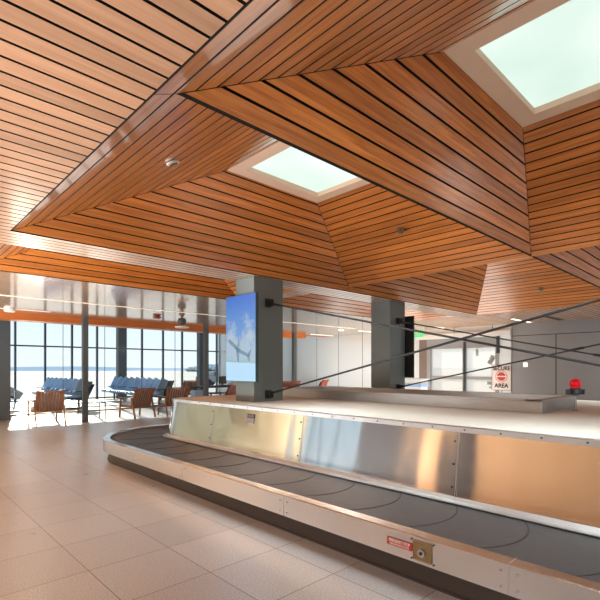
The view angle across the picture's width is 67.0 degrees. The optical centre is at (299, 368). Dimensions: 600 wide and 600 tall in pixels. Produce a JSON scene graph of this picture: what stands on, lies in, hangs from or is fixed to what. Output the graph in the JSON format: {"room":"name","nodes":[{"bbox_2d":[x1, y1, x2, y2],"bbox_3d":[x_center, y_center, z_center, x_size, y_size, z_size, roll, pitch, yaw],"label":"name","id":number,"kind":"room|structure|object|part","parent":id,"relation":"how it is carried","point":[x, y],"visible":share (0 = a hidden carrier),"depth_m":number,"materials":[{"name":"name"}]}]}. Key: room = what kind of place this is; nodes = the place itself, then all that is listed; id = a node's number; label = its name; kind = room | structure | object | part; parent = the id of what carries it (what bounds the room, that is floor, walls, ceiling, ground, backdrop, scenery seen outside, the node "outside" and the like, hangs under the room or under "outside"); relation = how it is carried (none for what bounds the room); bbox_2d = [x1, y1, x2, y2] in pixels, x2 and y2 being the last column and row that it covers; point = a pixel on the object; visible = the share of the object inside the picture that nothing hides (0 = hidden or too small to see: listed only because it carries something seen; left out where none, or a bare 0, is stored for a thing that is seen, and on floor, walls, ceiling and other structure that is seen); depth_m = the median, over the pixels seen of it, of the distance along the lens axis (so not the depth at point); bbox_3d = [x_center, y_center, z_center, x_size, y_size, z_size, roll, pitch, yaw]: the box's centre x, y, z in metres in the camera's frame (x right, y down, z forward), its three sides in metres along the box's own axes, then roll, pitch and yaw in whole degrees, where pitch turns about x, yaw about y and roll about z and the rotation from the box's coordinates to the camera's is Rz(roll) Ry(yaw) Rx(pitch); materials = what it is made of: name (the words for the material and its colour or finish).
{"room":"airport terminal","nodes":[
{"label":"airport terminal","id":0,"kind":"room"},
{"bbox_2d":[0,394,459,599],"bbox_3d":[-1.763,1.470,9.377,18.800,0.100,28.000,0,0,-44],"label":"floor","id":1,"kind":"structure","parent":0,"point":[76,524],"depth_m":3.70,"materials":[{"name":"tile"}]},
{"bbox_2d":[0,320,10,420],"bbox_3d":[-8.601,-0.530,12.319,1.170,3.900,0.500,0,0,-44],"label":"column","id":2,"kind":"structure","parent":1,"relation":"on","point":[5,326],"depth_m":12.46,"materials":[{"name":"paint"}]},
{"bbox_2d":[11,387,22,409],"bbox_3d":[-10.098,1.008,15.660,0.950,0.852,0.636,0,0,-44],"label":"armchair","id":3,"kind":"object","parent":1,"relation":"on","point":[19,394],"visible":0.45,"depth_m":15.80,"materials":[{"name":"leather"}]},
{"bbox_3d":[-9.978,0.845,15.774,0.618,0.526,0.060,0,0,-44],"label":"backrest","id":4,"kind":"part","parent":3,"relation":"part of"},
{"bbox_2d":[27,390,65,425],"bbox_3d":[-6.531,0.990,11.692,0.730,0.873,0.826,0,0,-44],"label":"lounge chair","id":5,"kind":"object","parent":1,"relation":"on","point":[45,402],"visible":1,"depth_m":11.53,"materials":[{"name":"brown wood"}]},
{"bbox_3d":[-7.017,1.135,11.716,0.035,0.575,0.105,0,0,-44],"label":"leg","id":6,"kind":"part","parent":5,"relation":"part of","materials":[{"name":"brown wood"}]},
{"bbox_3d":[-6.568,1.135,11.246,0.035,0.584,0.223,0,0,-44],"label":"leg","id":7,"kind":"part","parent":5,"relation":"part of","materials":[{"name":"brown wood"}]},
{"bbox_3d":[-6.588,1.095,11.752,0.640,0.050,0.540,0,0,-44],"label":"seat frame","id":8,"kind":"part","parent":5,"relation":"part of","materials":[{"name":"brown wood"}]},
{"bbox_2d":[30,392,61,410],"bbox_3d":[-6.549,0.841,11.711,0.580,0.457,0.714,0,0,-44],"label":"cushion","id":9,"kind":"object","parent":5,"relation":"on","point":[45,401],"depth_m":11.49,"materials":[{"name":"brown wood"}]},
{"bbox_3d":[-6.348,0.850,11.501,0.650,0.592,0.299,0,0,-44],"label":"backrest","id":10,"kind":"part","parent":5,"relation":"part of","materials":[{"name":"brown wood"}]},
{"bbox_3d":[-6.083,1.135,11.709,0.035,0.584,0.223,0,0,-44],"label":"leg","id":11,"kind":"part","parent":5,"relation":"part of","materials":[{"name":"brown wood"}]},
{"bbox_2d":[32,377,93,408],"bbox_3d":[-9.038,0.880,17.290,1.023,1.069,4.795,0,0,-44],"label":"bench","id":12,"kind":"object","parent":1,"relation":"on","point":[72,387],"visible":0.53,"depth_m":16.67,"materials":[{"name":"blue plastic"}]},
{"bbox_3d":[-10.378,0.710,18.901,0.737,0.729,0.060,0,0,-44],"label":"backrest","id":13,"kind":"part","parent":12,"relation":"part of","materials":[{"name":"blue plastic"}]},
{"bbox_3d":[-9.988,0.710,18.492,0.737,0.729,0.060,0,0,-44],"label":"backrest","id":14,"kind":"part","parent":12,"relation":"part of","materials":[{"name":"blue plastic"}]},
{"bbox_3d":[-9.598,0.710,18.084,0.737,0.729,0.060,0,0,-44],"label":"backrest","id":15,"kind":"part","parent":12,"relation":"part of","materials":[{"name":"blue plastic"}]},
{"bbox_3d":[-9.207,0.710,17.675,0.737,0.729,0.060,0,0,-44],"label":"backrest","id":16,"kind":"part","parent":12,"relation":"part of","materials":[{"name":"blue plastic"}]},
{"bbox_3d":[-8.817,0.710,17.266,0.737,0.729,0.060,0,0,-44],"label":"backrest","id":17,"kind":"part","parent":12,"relation":"part of","materials":[{"name":"blue plastic"}]},
{"bbox_3d":[-8.427,0.710,16.858,0.737,0.729,0.060,0,0,-44],"label":"backrest","id":18,"kind":"part","parent":12,"relation":"part of","materials":[{"name":"blue plastic"}]},
{"bbox_3d":[-7.940,0.993,15.761,0.500,0.115,0.550,0,0,-44],"label":"seat","id":19,"kind":"part","parent":12,"relation":"part of","materials":[{"name":"blue plastic"}]},
{"bbox_3d":[-8.037,0.710,16.449,0.737,0.729,0.060,0,0,-44],"label":"backrest","id":20,"kind":"part","parent":12,"relation":"part of","materials":[{"name":"blue plastic"}]},
{"bbox_3d":[-7.647,0.710,16.040,0.737,0.729,0.060,0,0,-44],"label":"backrest","id":21,"kind":"part","parent":12,"relation":"part of","materials":[{"name":"blue plastic"}]},
{"bbox_3d":[-7.428,0.760,15.789,0.293,0.640,0.400,0,0,-44],"label":"panel","id":22,"kind":"part","parent":12,"relation":"part of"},
{"bbox_2d":[80,317,89,422],"bbox_3d":[-5.701,0.026,12.025,0.200,2.788,0.210,0,0,-44],"label":"steel post","id":23,"kind":"object","parent":1,"relation":"on","point":[84,319],"visible":1,"depth_m":11.98,"materials":[{"name":"metal"}]},
{"bbox_2d":[77,401,105,418],"bbox_3d":[-5.824,1.178,12.690,0.600,0.484,0.500,0,0,-44],"label":"side table","id":24,"kind":"object","parent":1,"relation":"on","point":[98,401],"visible":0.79,"depth_m":12.70,"materials":[{"name":"white metal"}]},
{"bbox_2d":[118,387,155,418],"bbox_3d":[-4.762,0.990,13.285,0.826,0.873,0.730,0,0,36],"label":"lounge chair","id":25,"kind":"object","parent":1,"relation":"on","point":[142,397],"visible":0.99,"depth_m":13.14,"materials":[{"name":"brown wood"}]},
{"bbox_3d":[-5.244,1.135,13.222,0.105,0.575,0.035,0,0,36],"label":"leg","id":26,"kind":"part","parent":25,"relation":"part of","materials":[{"name":"brown wood"}]},
{"bbox_3d":[-4.719,1.135,12.840,0.223,0.584,0.035,0,0,36],"label":"leg","id":27,"kind":"part","parent":25,"relation":"part of","materials":[{"name":"brown wood"}]},
{"bbox_3d":[-4.829,1.095,13.334,0.540,0.050,0.640,0,0,36],"label":"seat frame","id":28,"kind":"part","parent":25,"relation":"part of","materials":[{"name":"brown wood"}]},
{"bbox_2d":[121,390,150,405],"bbox_3d":[-4.783,0.841,13.301,0.714,0.457,0.580,0,0,36],"label":"cushion","id":29,"kind":"object","parent":25,"relation":"on","point":[140,397],"depth_m":13.11,"materials":[{"name":"brown wood"}]},
{"bbox_3d":[-4.548,0.850,13.130,0.299,0.592,0.650,0,0,36],"label":"backrest","id":30,"kind":"part","parent":25,"relation":"part of","materials":[{"name":"brown wood"}]},
{"bbox_3d":[-4.325,1.135,13.382,0.223,0.584,0.035,0,0,36],"label":"leg","id":31,"kind":"part","parent":25,"relation":"part of","materials":[{"name":"brown wood"}]},
{"bbox_2d":[101,376,173,405],"bbox_3d":[-6.787,0.880,18.914,1.023,1.069,5.335,0,0,-44],"label":"bench","id":32,"kind":"object","parent":1,"relation":"on","point":[120,385],"visible":0.68,"depth_m":18.67,"materials":[{"name":"blue plastic"}]},
{"bbox_3d":[-8.330,0.710,20.738,0.737,0.729,0.060,0,0,-44],"label":"backrest","id":33,"kind":"part","parent":32,"relation":"part of","materials":[{"name":"blue fabric"}]},
{"bbox_3d":[-7.940,0.710,20.330,0.737,0.729,0.060,0,0,-44],"label":"backrest","id":34,"kind":"part","parent":32,"relation":"part of","materials":[{"name":"blue plastic"}]},
{"bbox_3d":[-7.550,0.710,19.921,0.737,0.729,0.060,0,0,-44],"label":"backrest","id":35,"kind":"part","parent":32,"relation":"part of","materials":[{"name":"blue plastic"}]},
{"bbox_3d":[-7.160,0.710,19.512,0.737,0.729,0.060,0,0,-44],"label":"backrest","id":36,"kind":"part","parent":32,"relation":"part of","materials":[{"name":"blue plastic"}]},
{"bbox_3d":[-6.770,0.710,19.104,0.737,0.729,0.060,0,0,-44],"label":"backrest","id":37,"kind":"part","parent":32,"relation":"part of","materials":[{"name":"blue plastic"}]},
{"bbox_3d":[-6.379,0.710,18.695,0.737,0.729,0.060,0,0,-44],"label":"backrest","id":38,"kind":"part","parent":32,"relation":"part of","materials":[{"name":"blue plastic"}]},
{"bbox_3d":[-5.989,0.710,18.286,0.737,0.729,0.060,0,0,-44],"label":"backrest","id":39,"kind":"part","parent":32,"relation":"part of","materials":[{"name":"blue plastic"}]},
{"bbox_3d":[-5.599,0.710,17.878,0.737,0.729,0.060,0,0,-44],"label":"backrest","id":40,"kind":"part","parent":32,"relation":"part of","materials":[{"name":"blue plastic"}]},
{"bbox_3d":[-5.502,0.993,17.189,0.500,0.115,0.550,0,0,-44],"label":"seat","id":41,"kind":"part","parent":32,"relation":"part of","materials":[{"name":"blue leather"}]},
{"bbox_3d":[-5.209,0.710,17.469,0.737,0.729,0.060,0,0,-44],"label":"backrest","id":42,"kind":"part","parent":32,"relation":"part of","materials":[{"name":"blue plastic"}]},
{"bbox_3d":[-4.990,0.760,17.218,0.293,0.640,0.400,0,0,-44],"label":"panel","id":43,"kind":"part","parent":32,"relation":"part of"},
{"bbox_2d":[157,387,188,416],"bbox_3d":[-3.868,0.990,13.861,0.730,0.873,0.826,0,0,-37],"label":"lounge chair","id":44,"kind":"object","parent":1,"relation":"on","point":[172,392],"visible":0.8,"depth_m":13.60,"materials":[{"name":"brown wood"}]},
{"bbox_3d":[-3.959,1.135,13.423,0.035,0.584,0.223,0,0,-37],"label":"leg","id":45,"kind":"part","parent":44,"relation":"part of","materials":[{"name":"brown wood"}]},
{"bbox_2d":[160,389,184,403],"bbox_3d":[-3.884,0.841,13.882,0.580,0.457,0.714,0,0,-37],"label":"cushion","id":46,"kind":"object","parent":44,"relation":"on","point":[171,393],"depth_m":13.59,"materials":[{"name":"brown wood"}]},
{"bbox_3d":[-3.710,0.850,13.650,0.650,0.592,0.299,0,0,-37],"label":"backrest","id":47,"kind":"part","parent":44,"relation":"part of","materials":[{"name":"brown wood"}]},
{"bbox_2d":[182,380,199,396],"bbox_3d":[-4.655,0.948,18.425,0.909,0.960,0.803,0,0,41],"label":"lounge chair","id":48,"kind":"object","parent":1,"relation":"on","point":[188,383],"visible":0.27,"depth_m":18.22,"materials":[{"name":"brown wood"}]},
{"bbox_2d":[191,387,202,396],"bbox_3d":[-3.374,1.014,15.098,0.470,0.808,0.300,0,0,-44],"label":"suitcase","id":49,"kind":"object","parent":1,"relation":"on","point":[196,392],"visible":0.24,"depth_m":14.94,"materials":[{"name":"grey plastic"}]},
{"bbox_2d":[203,326,208,395],"bbox_3d":[-3.025,0.026,14.580,0.200,2.788,0.210,0,0,-44],"label":"steel post","id":50,"kind":"object","parent":1,"relation":"on","point":[205,328],"visible":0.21,"depth_m":14.53,"materials":[{"name":"metal"}]},
{"bbox_2d":[191,385,229,389],"bbox_3d":[-2.870,1.020,16.547,2.100,0.800,0.700,0,0,-44],"label":"table","id":51,"kind":"object","parent":1,"relation":"on","point":[210,386],"visible":0.23,"depth_m":16.04,"materials":[{"name":"black metal"}]},
{"bbox_2d":[219,376,226,384],"bbox_3d":[-2.856,0.450,16.663,0.320,0.340,0.150,0,0,-44],"label":"monitor","id":52,"kind":"object","parent":51,"relation":"on","point":[222,379],"visible":0.88,"depth_m":16.62,"materials":[{"name":"black plastic"}]},
{"bbox_2d":[209,385,235,395],"bbox_3d":[-2.562,0.990,15.393,0.826,0.873,0.730,0,0,18],"label":"lounge chair","id":53,"kind":"object","parent":1,"relation":"on","point":[231,390],"visible":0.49,"depth_m":15.15,"materials":[{"name":"red wood"}]},
{"bbox_3d":[-2.311,0.850,15.313,0.299,0.592,0.650,0,0,18],"label":"backrest","id":54,"kind":"part","parent":53,"relation":"part of","materials":[{"name":"red wood"}]},
{"bbox_2d":[283,381,300,386],"bbox_3d":[-0.523,0.926,15.872,0.840,1.004,0.950,0,0,-26],"label":"lounge chair","id":55,"kind":"object","parent":1,"relation":"on","point":[285,383],"visible":0.11,"depth_m":15.51,"materials":[{"name":"red fabric"}]},
{"bbox_2d":[292,332,295,382],"bbox_3d":[-0.226,0.026,17.253,0.200,2.788,0.210,0,0,-44],"label":"steel post","id":56,"kind":"object","parent":1,"relation":"on","point":[293,333],"visible":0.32,"depth_m":17.20,"materials":[{"name":"metal"}]},
{"bbox_2d":[318,380,328,385],"bbox_3d":[0.519,0.917,16.733,0.967,1.021,0.854,0,0,18],"label":"lounge chair","id":57,"kind":"object","parent":1,"relation":"on","point":[324,382],"visible":0.2,"depth_m":16.45,"materials":[{"name":"red fabric"}]},
{"bbox_2d":[103,386,599,599],"bbox_3d":[3.185,0.884,5.218,6.741,1.072,13.204,0,0,-44],"label":"carousel","id":58,"kind":"object","parent":1,"relation":"on","point":[462,495],"visible":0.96,"depth_m":3.92,"materials":[{"name":"silver metal"}]},
{"bbox_2d":[236,276,282,401],"bbox_3d":[-0.630,-0.434,7.061,0.571,1.868,0.455,0,0,-44],"label":"pillar","id":59,"kind":"structure","parent":58,"relation":"on","point":[270,319],"depth_m":6.91,"materials":[{"name":"metal"}]},
{"bbox_2d":[226,292,258,381],"bbox_3d":[-0.853,-0.453,6.803,0.114,1.295,0.746,0,0,-44],"label":"wall screen","id":60,"kind":"object","parent":59,"relation":"attached to","point":[242,311],"visible":1,"depth_m":6.72,"materials":[{"name":"blue glass"}]},
{"bbox_2d":[228,339,251,361],"bbox_3d":[-0.903,-0.268,6.773,0.001,0.359,0.585,0,0,-44],"label":"picture","id":61,"kind":"object","parent":60,"relation":"attached to","point":[238,350],"depth_m":6.79},
{"bbox_2d":[226,359,254,381],"bbox_3d":[-0.892,0.021,6.766,0.001,0.332,0.730,0,0,-44],"label":"picture","id":62,"kind":"object","parent":60,"relation":"attached to","point":[241,370],"depth_m":6.76,"materials":[{"name":"blue"}]},
{"bbox_2d":[265,298,599,398],"bbox_3d":[1.658,-0.301,4.635,0.110,1.512,6.211,0,0,-44],"label":"rod","id":63,"kind":"object","parent":59,"relation":"attached to","point":[268,393],"visible":1,"depth_m":4.75,"materials":[{"name":"black metal"}]},
{"bbox_2d":[265,298,599,366],"bbox_3d":[1.658,-0.296,4.635,0.110,1.522,6.211,0,0,-44],"label":"rod","id":64,"kind":"object","parent":59,"relation":"attached to","point":[268,302],"visible":0.96,"depth_m":4.82,"materials":[{"name":"black metal"}]},
{"bbox_3d":[3.198,1.335,5.231,6.574,0.170,13.074,0,0,-44],"label":"kick plate","id":65,"kind":"part","parent":58,"relation":"part of","materials":[{"name":"metal"}]},
{"bbox_3d":[3.198,0.853,5.231,4.744,0.635,11.244,0,0,-44],"label":"island panel","id":66,"kind":"part","parent":58,"relation":"part of","materials":[{"name":"silver metal"}]},
{"bbox_2d":[371,301,404,388],"bbox_3d":[1.844,-0.434,9.502,0.530,1.868,0.480,0,0,-44],"label":"pillar","id":67,"kind":"structure","parent":58,"relation":"on","point":[386,342],"depth_m":9.32,"materials":[{"name":"metal"}]},
{"bbox_2d":[405,316,413,377],"bbox_3d":[2.094,-0.453,9.707,0.110,1.295,0.746,0,0,-44],"label":"wall screen","id":68,"kind":"object","parent":67,"relation":"attached to","point":[409,335],"visible":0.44,"depth_m":9.50,"materials":[{"name":"black plastic"}]},
{"bbox_2d":[396,343,599,388],"bbox_3d":[4.174,-0.271,7.068,0.110,1.448,6.256,0,0,-44],"label":"rod","id":69,"kind":"object","parent":67,"relation":"attached to","point":[398,386],"visible":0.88,"depth_m":7.79,"materials":[{"name":"black metal"}]},
{"bbox_2d":[396,318,599,356],"bbox_3d":[4.174,-0.286,7.068,0.110,1.503,6.256,0,0,-44],"label":"rod","id":70,"kind":"object","parent":67,"relation":"attached to","point":[399,321],"visible":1,"depth_m":7.88,"materials":[{"name":"black metal"}]},
{"bbox_2d":[565,379,584,410],"bbox_3d":[3.232,0.308,5.325,0.200,0.380,0.150,0,0,-44],"label":"beacon","id":71,"kind":"object","parent":58,"relation":"on","point":[575,389],"visible":1,"depth_m":5.29,"materials":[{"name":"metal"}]},
{"bbox_3d":[3.236,0.404,5.329,0.070,0.188,0.070,0,0,-44],"label":"post","id":72,"kind":"part","parent":71,"relation":"part of","materials":[{"name":"metal"}]},
{"bbox_2d":[405,378,429,389],"bbox_3d":[3.523,0.860,13.905,0.500,1.120,0.750,0,0,-44],"label":"podium","id":73,"kind":"object","parent":1,"relation":"on","point":[421,386],"visible":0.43,"depth_m":13.69,"materials":[{"name":"white paint"}]},
{"bbox_2d":[405,378,429,379],"bbox_3d":[3.523,0.320,13.905,0.500,0.040,0.750,0,0,-44],"label":"countertop","id":74,"kind":"structure","parent":73,"relation":"on","point":[405,378],"depth_m":13.65,"materials":[{"name":"white"}]},
{"bbox_2d":[492,365,510,392],"bbox_3d":[5.819,0.655,13.099,0.389,1.530,0.425,0,0,-1],"label":"sign stand","id":75,"kind":"object","parent":1,"relation":"on","point":[501,375],"visible":0.88,"depth_m":13.09,"materials":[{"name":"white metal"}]},
{"bbox_2d":[0,0,599,336],"bbox_3d":[1.286,-1.786,6.184,18.400,0.837,19.170,0,0,-44],"label":"ceiling","id":76,"kind":"structure","parent":0,"point":[97,97],"depth_m":3.92,"materials":[{"name":"brown wood"}]},
{"bbox_2d":[4,308,15,312],"bbox_3d":[-6.667,-1.332,10.426,0.240,0.068,0.240,0,0,-44],"label":"ceiling speaker","id":77,"kind":"object","parent":76,"relation":"attached to","point":[6,309],"visible":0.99,"depth_m":10.34,"materials":[{"name":"white paint"}]},
{"bbox_2d":[166,160,179,165],"bbox_3d":[-1.060,-1.716,3.787,0.107,0.059,0.110,0,0,-44],"label":"recessed light","id":78,"kind":"object","parent":76,"relation":"in","point":[174,162],"visible":1,"depth_m":3.76,"materials":[{"name":"white paint"}]},
{"bbox_2d":[0,295,354,328],"bbox_3d":[-3.760,-1.364,10.166,15.630,0.006,0.048,0,0,-44],"label":"strip light","id":79,"kind":"object","parent":76,"relation":"in","point":[0,295],"visible":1,"depth_m":10.12,"materials":[{"name":"beige"}]},
{"bbox_2d":[175,313,188,328],"bbox_3d":[-2.935,-1.187,11.280,0.340,0.358,0.340,0,0,-44],"label":"security camera","id":80,"kind":"object","parent":76,"relation":"hanging from","point":[181,321],"visible":1,"depth_m":11.21,"materials":[{"name":"white paint"}]},
{"bbox_2d":[227,142,369,202],"bbox_3d":[0.084,-2.211,5.083,1.456,0.068,1.114,0,0,-44],"label":"skylight","id":81,"kind":"object","parent":76,"relation":"attached to","point":[281,166],"visible":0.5,"depth_m":5.16,"materials":[{"name":"white glass"}]},
{"bbox_2d":[397,228,404,233],"bbox_3d":[1.327,-1.814,5.973,0.098,0.055,0.100,0,0,-44],"label":"ceiling sensor","id":82,"kind":"object","parent":76,"relation":"attached to","point":[399,230],"visible":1,"depth_m":5.96,"materials":[{"name":"metal"}]},
{"bbox_2d":[414,325,424,337],"bbox_3d":[3.742,-1.177,14.328,0.080,0.378,0.400,0,0,-44],"label":"exit sign","id":83,"kind":"object","parent":76,"relation":"hanging from","point":[416,334],"visible":0.65,"depth_m":14.27,"materials":[{"name":"green plastic"}]},
{"bbox_3d":[3.742,-1.098,14.328,0.060,0.220,0.340,0,0,-44],"label":"panel","id":84,"kind":"part","parent":83,"relation":"part of","materials":[{"name":"green plastic"}]},
{"bbox_2d":[442,0,599,127],"bbox_3d":[1.898,-2.211,3.183,1.456,0.068,1.196,0,0,-44],"label":"skylight","id":85,"kind":"object","parent":76,"relation":"attached to","point":[540,61],"visible":0.85,"depth_m":3.24,"materials":[{"name":"white glass"}]},
{"bbox_2d":[545,316,562,320],"bbox_3d":[6.827,-1.363,12.255,1.600,0.008,0.140,0,0,-44],"label":"ceiling vent","id":86,"kind":"object","parent":76,"relation":"in","point":[545,316],"visible":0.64,"depth_m":12.33,"materials":[{"name":"black metal"}]},
{"bbox_2d":[218,318,599,399],"bbox_3d":[4.971,-0.530,15.668,0.270,3.900,27.800,0,0,-44],"label":"wall","id":87,"kind":"structure","parent":0,"point":[316,357],"depth_m":13.95,"materials":[{"name":"white paint"}]},
{"bbox_2d":[11,321,170,416],"bbox_3d":[-6.873,-0.540,14.730,18.400,3.880,0.060,0,0,-44],"label":"window","id":88,"kind":"structure","parent":87,"relation":"in","point":[15,321],"depth_m":14.42,"materials":[{"name":"brown metal"}]},
{"bbox_3d":[-6.873,1.315,14.730,18.400,0.170,0.060,0,0,-44],"label":"floor rail","id":89,"kind":"part","parent":88,"relation":"part of","materials":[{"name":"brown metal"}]},
{"bbox_2d":[11,321,218,402],"bbox_3d":[-11.188,-0.530,19.250,18.400,3.900,0.420,0,0,-44],"label":"window","id":90,"kind":"structure","parent":87,"relation":"in","point":[121,348],"depth_m":21.61,"materials":[{"name":"paint"}]},
{"bbox_2d":[0,313,328,338],"bbox_3d":[-5.505,-1.904,13.298,18.400,1.352,0.500,0,0,-44],"label":"trim","id":91,"kind":"structure","parent":87,"relation":"attached to","point":[3,316],"depth_m":13.05,"materials":[{"name":"orange wood"}]},
{"bbox_3d":[-0.107,-0.530,21.071,0.154,3.900,12.970,0,0,-44],"label":"pale panel","id":92,"kind":"part","parent":87,"relation":"part of","materials":[{"name":"white paint"}]},
{"bbox_2d":[419,335,511,392],"bbox_3d":[5.427,0.190,15.169,0.200,2.460,3.210,0,0,-44],"label":"door","id":93,"kind":"structure","parent":87,"relation":"in","point":[460,356],"depth_m":15.05,"materials":[{"name":"beige glass"}]},
{"bbox_3d":[5.417,0.270,15.194,0.001,2.100,2.300,0,0,-44],"label":"pane","id":94,"kind":"part","parent":93,"relation":"part of","materials":[{"name":"clear glass"}]},
{"bbox_3d":[6.429,0.190,14.156,0.150,2.460,0.360,0,0,-44],"label":"panel","id":95,"kind":"part","parent":93,"relation":"part of","materials":[{"name":"glass"}]},
{"bbox_3d":[10.600,-0.174,9.856,0.154,3.188,11.620,0,0,-44],"label":"gray panel","id":96,"kind":"part","parent":87,"relation":"part of","materials":[{"name":"grey paint"}]},
{"bbox_2d":[317,133,530,278],"bbox_3d":[-1.761,-3.880,9.448,18.900,0.200,28.100,0,0,-44],"label":"roof","id":97,"kind":"structure","parent":0,"point":[523,133],"depth_m":10.20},
{"label":"outside","id":98,"kind":"structure","parent":0,"visible":0},
{"bbox_2d":[11,371,215,402],"bbox_3d":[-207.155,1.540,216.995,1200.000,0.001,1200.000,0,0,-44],"label":"ground","id":99,"kind":"structure","parent":98,"point":[26,380],"depth_m":77.60,"materials":[{"name":"white concrete"}]},
{"bbox_2d":[184,364,215,371],"bbox_3d":[-38.628,-0.570,231.765,39.725,4.180,34.555,0,0,-44],"label":"treeline","id":100,"kind":"object","parent":99,"relation":"on","point":[212,367],"visible":0.17,"depth_m":224.59,"materials":[{"name":"plant"}]},
{"bbox_2d":[196,371,215,384],"bbox_3d":[-7.922,0.895,39.930,2.000,1.250,1.800,0,0,-44],"label":"vehicle","id":101,"kind":"object","parent":99,"relation":"on","point":[212,375],"visible":0.41,"depth_m":39.34,"materials":[{"name":"black metal"}]},
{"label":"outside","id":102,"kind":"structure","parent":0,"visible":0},
{"bbox_2d":[11,366,184,370],"bbox_3d":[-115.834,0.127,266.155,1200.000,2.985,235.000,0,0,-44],"label":"hills","id":103,"kind":"structure","parent":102,"point":[64,368],"depth_m":292.24,"materials":[{"name":"blue"}]}
]}

